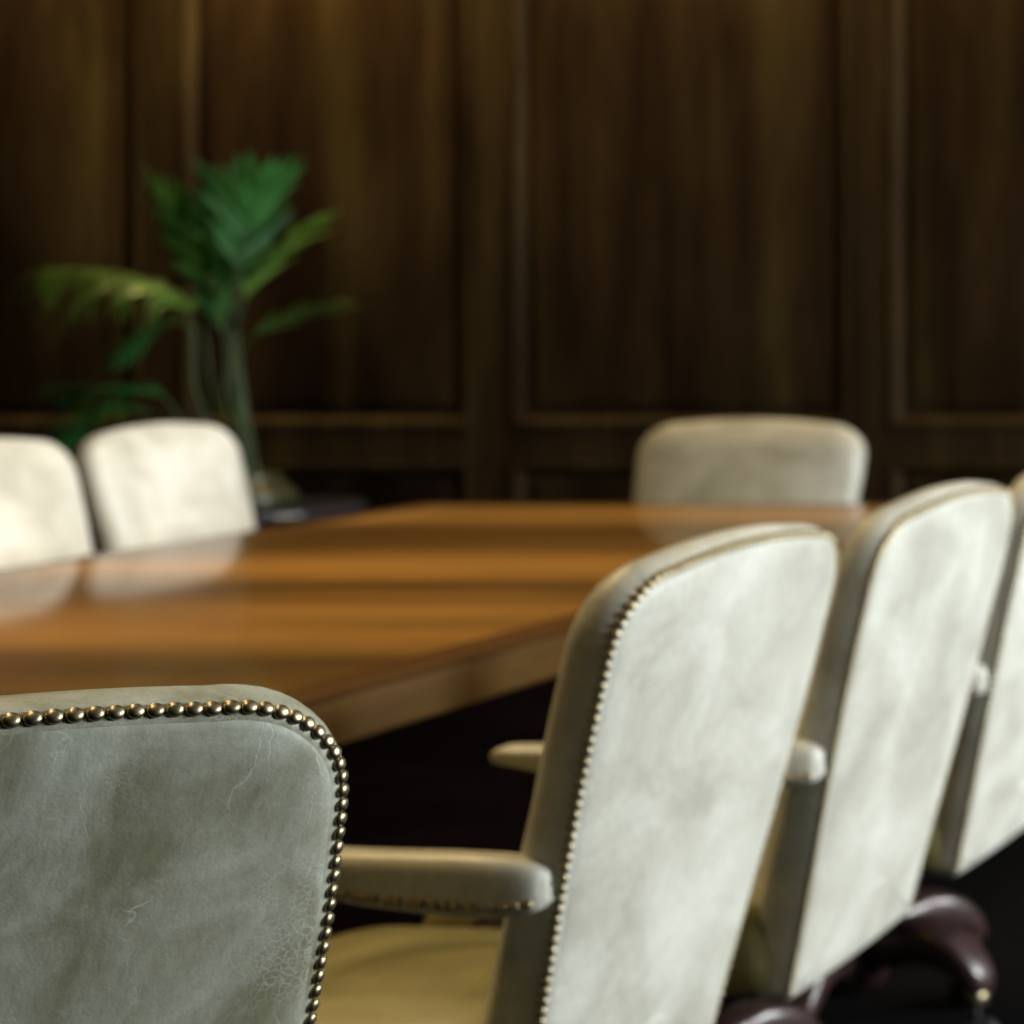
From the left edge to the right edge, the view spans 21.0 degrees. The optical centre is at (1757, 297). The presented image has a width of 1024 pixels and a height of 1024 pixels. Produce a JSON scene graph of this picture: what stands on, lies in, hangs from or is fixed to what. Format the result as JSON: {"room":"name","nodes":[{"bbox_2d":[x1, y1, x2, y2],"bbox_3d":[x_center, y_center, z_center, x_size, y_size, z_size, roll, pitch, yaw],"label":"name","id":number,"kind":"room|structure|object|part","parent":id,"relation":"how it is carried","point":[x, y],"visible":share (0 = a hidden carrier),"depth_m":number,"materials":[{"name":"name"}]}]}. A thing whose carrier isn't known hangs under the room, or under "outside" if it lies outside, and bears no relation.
{"room":"conference room","nodes":[
{"label":"conference room","id":0,"kind":"room"},
{"bbox_2d":[246,472,298,507],"bbox_3d":[-4.330,0.550,5.800,0.252,0.091,0.252,0,0,0],"label":"pot","id":1,"kind":"object","parent":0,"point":[266,489],"depth_m":5.77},
{"bbox_2d":[0,0,1023,553],"bbox_3d":[-1.900,-0.197,6.461,9.000,2.950,0.178,0,0,0],"label":"wall","id":2,"kind":"structure","parent":0,"point":[567,233],"depth_m":6.39,"materials":[{"name":"brown wood"}]},
{"bbox_3d":[-5.490,0.465,6.389,0.804,0.097,0.022,0,0,0],"label":"rail","id":3,"kind":"part","parent":2,"relation":"part of","materials":[{"name":"brown wood"}]},
{"bbox_3d":[-5.490,-0.463,6.393,0.704,1.658,0.010,0,0,0],"label":"panel","id":4,"kind":"part","parent":2,"relation":"part of","materials":[{"name":"brown wood"}]},
{"bbox_3d":[-5.490,-0.463,6.385,0.804,1.758,0.026,0,0,0],"label":"moulding","id":5,"kind":"part","parent":2,"relation":"part of","materials":[{"name":"brown wood"}]},
{"bbox_3d":[-5.490,0.816,6.393,0.704,0.505,0.010,0,0,0],"label":"panel","id":6,"kind":"part","parent":2,"relation":"part of","materials":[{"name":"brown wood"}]},
{"bbox_3d":[-4.510,-0.463,6.385,0.924,1.758,0.026,0,0,0],"label":"moulding","id":7,"kind":"part","parent":2,"relation":"part of","materials":[{"name":"brown wood"}]},
{"bbox_3d":[-4.510,-0.463,6.393,0.824,1.658,0.010,0,0,0],"label":"panel","id":8,"kind":"part","parent":2,"relation":"part of","materials":[{"name":"brown wood"}]},
{"bbox_3d":[-4.510,0.465,6.389,0.924,0.097,0.022,0,0,0],"label":"rail","id":9,"kind":"part","parent":2,"relation":"part of","materials":[{"name":"brown wood"}]},
{"bbox_3d":[-4.510,0.816,6.385,0.924,0.605,0.026,0,0,0],"label":"moulding","id":10,"kind":"part","parent":2,"relation":"part of","materials":[{"name":"brown wood"}]},
{"bbox_3d":[-4.510,0.816,6.393,0.824,0.505,0.010,0,0,0],"label":"panel","id":11,"kind":"part","parent":2,"relation":"part of","materials":[{"name":"brown wood"}]},
{"bbox_3d":[-3.395,0.816,6.385,1.074,0.605,0.026,0,0,0],"label":"moulding","id":12,"kind":"part","parent":2,"relation":"part of","materials":[{"name":"brown wood"}]},
{"bbox_3d":[-3.395,0.465,6.389,1.074,0.097,0.022,0,0,0],"label":"rail","id":13,"kind":"part","parent":2,"relation":"part of","materials":[{"name":"brown wood"}]},
{"bbox_3d":[-3.395,0.816,6.393,0.974,0.505,0.010,0,0,0],"label":"panel","id":14,"kind":"part","parent":2,"relation":"part of","materials":[{"name":"brown wood"}]},
{"bbox_3d":[-3.395,-0.463,6.385,1.074,1.758,0.026,0,0,0],"label":"moulding","id":15,"kind":"part","parent":2,"relation":"part of","materials":[{"name":"brown wood"}]},
{"bbox_3d":[-3.395,-0.463,6.393,0.974,1.658,0.010,0,0,0],"label":"panel","id":16,"kind":"part","parent":2,"relation":"part of","materials":[{"name":"brown wood"}]},
{"bbox_3d":[-2.210,0.465,6.389,1.064,0.097,0.022,0,0,0],"label":"rail","id":17,"kind":"part","parent":2,"relation":"part of","materials":[{"name":"brown wood"}]},
{"bbox_3d":[-2.210,-0.463,6.385,1.064,1.758,0.026,0,0,0],"label":"moulding","id":18,"kind":"part","parent":2,"relation":"part of","materials":[{"name":"brown wood"}]},
{"bbox_3d":[-2.210,0.816,6.385,1.064,0.605,0.026,0,0,0],"label":"moulding","id":19,"kind":"part","parent":2,"relation":"part of","materials":[{"name":"brown wood"}]},
{"bbox_3d":[-2.210,0.816,6.393,0.964,0.505,0.010,0,0,0],"label":"panel","id":20,"kind":"part","parent":2,"relation":"part of","materials":[{"name":"brown wood"}]},
{"bbox_3d":[-2.210,-0.463,6.393,0.964,1.658,0.010,0,0,0],"label":"panel","id":21,"kind":"part","parent":2,"relation":"part of","materials":[{"name":"brown wood"}]},
{"bbox_2d":[717,828,1023,1023],"bbox_3d":[-1.800,1.328,1.950,9.400,0.100,9.300,0,0,0],"label":"floor","id":22,"kind":"structure","parent":0,"point":[911,993],"depth_m":3.81,"materials":[{"name":"carpet"}]},
{"bbox_2d":[0,438,92,568],"bbox_3d":[-3.678,0.797,4.538,0.711,0.962,0.552,0,0,0],"label":"leather armchair","id":23,"kind":"object","parent":22,"relation":"on","point":[43,518],"visible":0.16,"depth_m":4.61,"materials":[{"name":"white leather"}]},
{"bbox_2d":[75,423,255,552],"bbox_3d":[-3.714,0.797,5.080,0.713,0.962,0.549,0,0,0],"label":"leather armchair","id":24,"kind":"object","parent":22,"relation":"on","point":[143,485],"visible":0.23,"depth_m":5.01,"materials":[{"name":"white leather"}]},
{"bbox_3d":[-3.738,0.651,5.090,0.650,0.655,0.515,0,0,0],"label":"nail trim","id":25,"kind":"part","parent":24,"relation":"part of","materials":[{"name":"gold metal"}]},
{"bbox_2d":[0,684,348,1023],"bbox_3d":[-1.457,0.772,1.516,0.703,1.012,0.552,0,0,38],"label":"leather armchair","id":26,"kind":"object","parent":22,"relation":"on","point":[169,854],"visible":1,"depth_m":1.42,"materials":[{"name":"grey leather"}]},
{"bbox_2d":[252,497,367,528],"bbox_3d":[-4.330,0.937,5.800,0.580,0.682,0.580,0,0,0],"label":"side table","id":27,"kind":"object","parent":22,"relation":"on","point":[304,508],"visible":0.18,"depth_m":5.76,"materials":[{"name":"paint"}]},
{"bbox_2d":[5,148,363,507],"bbox_3d":[-4.447,0.088,5.772,0.942,1.017,0.455,0,0,0],"label":"potted palm","id":28,"kind":"object","parent":27,"relation":"on","point":[266,489],"visible":0.92,"depth_m":5.78,"materials":[{"name":"plant"}]},
{"bbox_3d":[-4.556,0.384,5.701,0.373,0.278,0.047,0,0,-19],"label":"stem","id":29,"kind":"part","parent":28,"relation":"part of","materials":[{"name":"green plant"}]},
{"bbox_3d":[-4.611,0.218,5.771,0.490,0.609,0.066,0,0,0],"label":"stem","id":30,"kind":"part","parent":28,"relation":"part of","materials":[{"name":"green plant"}]},
{"bbox_3d":[-4.606,0.417,5.818,0.457,0.215,0.022,0,0,-2],"label":"stem","id":31,"kind":"part","parent":28,"relation":"part of","materials":[{"name":"green plant"}]},
{"bbox_3d":[-4.458,0.294,5.719,0.238,0.456,0.032,0,0,-26],"label":"stem","id":32,"kind":"part","parent":28,"relation":"part of","materials":[{"name":"green plant"}]},
{"bbox_3d":[-4.488,0.093,5.844,0.305,0.858,0.077,0,0,0],"label":"stem","id":33,"kind":"part","parent":28,"relation":"part of","materials":[{"name":"green plant"}]},
{"bbox_3d":[-4.470,0.134,5.882,0.266,0.779,0.043,0,0,16],"label":"stem","id":34,"kind":"part","parent":28,"relation":"part of","materials":[{"name":"green plant"}]},
{"bbox_3d":[-4.389,0.097,5.831,0.147,0.851,0.024,0,0,15],"label":"stem","id":35,"kind":"part","parent":28,"relation":"part of","materials":[{"name":"green plant"}]},
{"bbox_3d":[-4.399,0.210,5.869,0.218,0.628,0.036,0,0,14],"label":"stem","id":36,"kind":"part","parent":28,"relation":"part of","materials":[{"name":"green plant"}]},
{"bbox_3d":[-4.314,0.096,5.771,0.111,0.851,0.035,0,0,38],"label":"stem","id":37,"kind":"part","parent":28,"relation":"part of","materials":[{"name":"green plant"}]},
{"bbox_3d":[-4.233,0.091,5.697,0.233,0.861,0.043,0,0,39],"label":"stem","id":38,"kind":"part","parent":28,"relation":"part of","materials":[{"name":"green plant"}]},
{"bbox_3d":[-4.246,0.146,5.807,0.272,0.752,0.036,0,0,7],"label":"stem","id":39,"kind":"part","parent":28,"relation":"part of","materials":[{"name":"green plant"}]},
{"bbox_3d":[-4.192,0.272,5.751,0.252,0.500,0.050,0,0,11],"label":"stem","id":40,"kind":"part","parent":28,"relation":"part of","materials":[{"name":"green plant"}]},
{"bbox_2d":[0,503,888,937],"bbox_3d":[-2.668,0.903,2.880,1.523,0.750,4.660,0,0,0],"label":"conference table","id":41,"kind":"object","parent":22,"relation":"on","point":[428,640],"visible":0.45,"depth_m":3.77,"materials":[{"name":"brown wood"}]},
{"bbox_2d":[314,523,838,1023],"bbox_3d":[-1.494,0.772,2.328,0.706,1.012,0.558,0,0,0],"label":"leather armchair","id":42,"kind":"object","parent":22,"relation":"on","point":[656,775],"visible":0.97,"depth_m":2.22,"materials":[{"name":"white leather"}]},
{"bbox_3d":[-1.550,0.845,2.330,0.482,0.163,0.478,0,0,0],"label":"seat","id":43,"kind":"part","parent":42,"relation":"part of","materials":[{"name":"leather"}]},
{"bbox_3d":[-1.423,0.600,2.088,0.358,0.069,0.057,0,0,0],"label":"arm","id":44,"kind":"part","parent":42,"relation":"part of","materials":[{"name":"leather"}]},
{"bbox_3d":[-1.419,0.600,2.569,0.358,0.069,0.057,0,0,0],"label":"arm","id":45,"kind":"part","parent":42,"relation":"part of","materials":[{"name":"leather"}]},
{"bbox_3d":[-1.270,0.602,2.327,0.244,0.673,0.505,0,0,0],"label":"backrest","id":46,"kind":"part","parent":42,"relation":"part of","materials":[{"name":"leather"}]},
{"bbox_3d":[-1.228,0.608,2.327,0.162,0.648,0.483,0,0,0],"label":"panel","id":47,"kind":"part","parent":42,"relation":"part of","materials":[{"name":"leather"}]},
{"bbox_3d":[-1.471,0.603,2.345,0.648,0.651,0.517,0,0,0],"label":"nail trim","id":48,"kind":"part","parent":42,"relation":"part of","materials":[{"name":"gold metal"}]},
{"bbox_2d":[422,481,1013,1023],"bbox_3d":[-1.456,0.772,2.883,0.673,1.012,0.558,0,0,0],"label":"leather armchair","id":49,"kind":"object","parent":22,"relation":"on","point":[916,585],"visible":0.62,"depth_m":2.75,"materials":[{"name":"white leather"}]},
{"bbox_3d":[-1.529,0.845,2.881,0.482,0.163,0.478,0,0,0],"label":"seat","id":50,"kind":"part","parent":49,"relation":"part of","materials":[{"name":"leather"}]},
{"bbox_3d":[-1.494,1.106,3.025,0.078,0.116,0.227,0,0,20],"label":"leg","id":51,"kind":"part","parent":49,"relation":"part of","materials":[{"name":"brown wood"}]},
{"bbox_3d":[-1.398,0.600,2.642,0.358,0.069,0.057,0,0,0],"label":"arm","id":52,"kind":"part","parent":49,"relation":"part of","materials":[{"name":"leather"}]},
{"bbox_3d":[-1.249,0.602,2.883,0.244,0.673,0.505,0,0,0],"label":"backrest","id":53,"kind":"part","parent":49,"relation":"part of","materials":[{"name":"leather"}]},
{"bbox_3d":[-1.449,0.601,2.889,0.650,0.655,0.535,0,0,0],"label":"nail trim","id":54,"kind":"part","parent":49,"relation":"part of","materials":[{"name":"gold metal"}]},
{"bbox_3d":[-1.207,0.608,2.884,0.162,0.648,0.483,0,0,0],"label":"panel","id":55,"kind":"part","parent":49,"relation":"part of","materials":[{"name":"leather"}]},
{"bbox_2d":[633,418,866,502],"bbox_3d":[-2.860,0.809,5.410,0.722,0.937,0.691,0,0,6],"label":"leather armchair","id":56,"kind":"object","parent":22,"relation":"on","point":[741,460],"visible":0.27,"depth_m":5.64,"materials":[{"name":"beige leather"}]},
{"bbox_3d":[-2.857,0.676,5.429,0.718,0.656,0.650,0,0,6],"label":"nail trim","id":57,"kind":"part","parent":56,"relation":"part of","materials":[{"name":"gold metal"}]},
{"bbox_2d":[772,475,1023,1023],"bbox_3d":[-1.474,0.772,3.460,0.696,1.012,0.559,0,0,0],"label":"leather armchair","id":58,"kind":"object","parent":22,"relation":"on","point":[981,805],"visible":0.4,"depth_m":3.31,"materials":[{"name":"white leather"}]},
{"bbox_3d":[-1.539,1.106,3.308,0.078,0.116,0.227,0,0,-5],"label":"leg","id":59,"kind":"part","parent":58,"relation":"part of","materials":[{"name":"brown wood"}]},
{"bbox_3d":[-1.535,0.845,3.461,0.482,0.163,0.478,0,0,0],"label":"seat","id":60,"kind":"part","parent":58,"relation":"part of","materials":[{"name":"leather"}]},
{"bbox_3d":[-1.403,1.106,3.427,0.227,0.116,0.078,0,0,13],"label":"leg","id":61,"kind":"part","parent":58,"relation":"part of","materials":[{"name":"brown wood"}]},
{"bbox_3d":[-1.475,1.106,3.593,0.078,0.116,0.227,0,0,31],"label":"leg","id":62,"kind":"part","parent":58,"relation":"part of","materials":[{"name":"brown wood"}]},
{"bbox_3d":[-1.255,0.602,3.462,0.244,0.673,0.505,0,0,0],"label":"backrest","id":63,"kind":"part","parent":58,"relation":"part of","materials":[{"name":"leather"}]},
{"bbox_3d":[-1.405,0.600,3.221,0.358,0.069,0.057,0,0,0],"label":"arm","id":64,"kind":"part","parent":58,"relation":"part of","materials":[{"name":"leather"}]},
{"bbox_3d":[-1.213,0.608,3.462,0.162,0.648,0.483,0,0,0],"label":"panel","id":65,"kind":"part","parent":58,"relation":"part of","materials":[{"name":"leather"}]}
]}

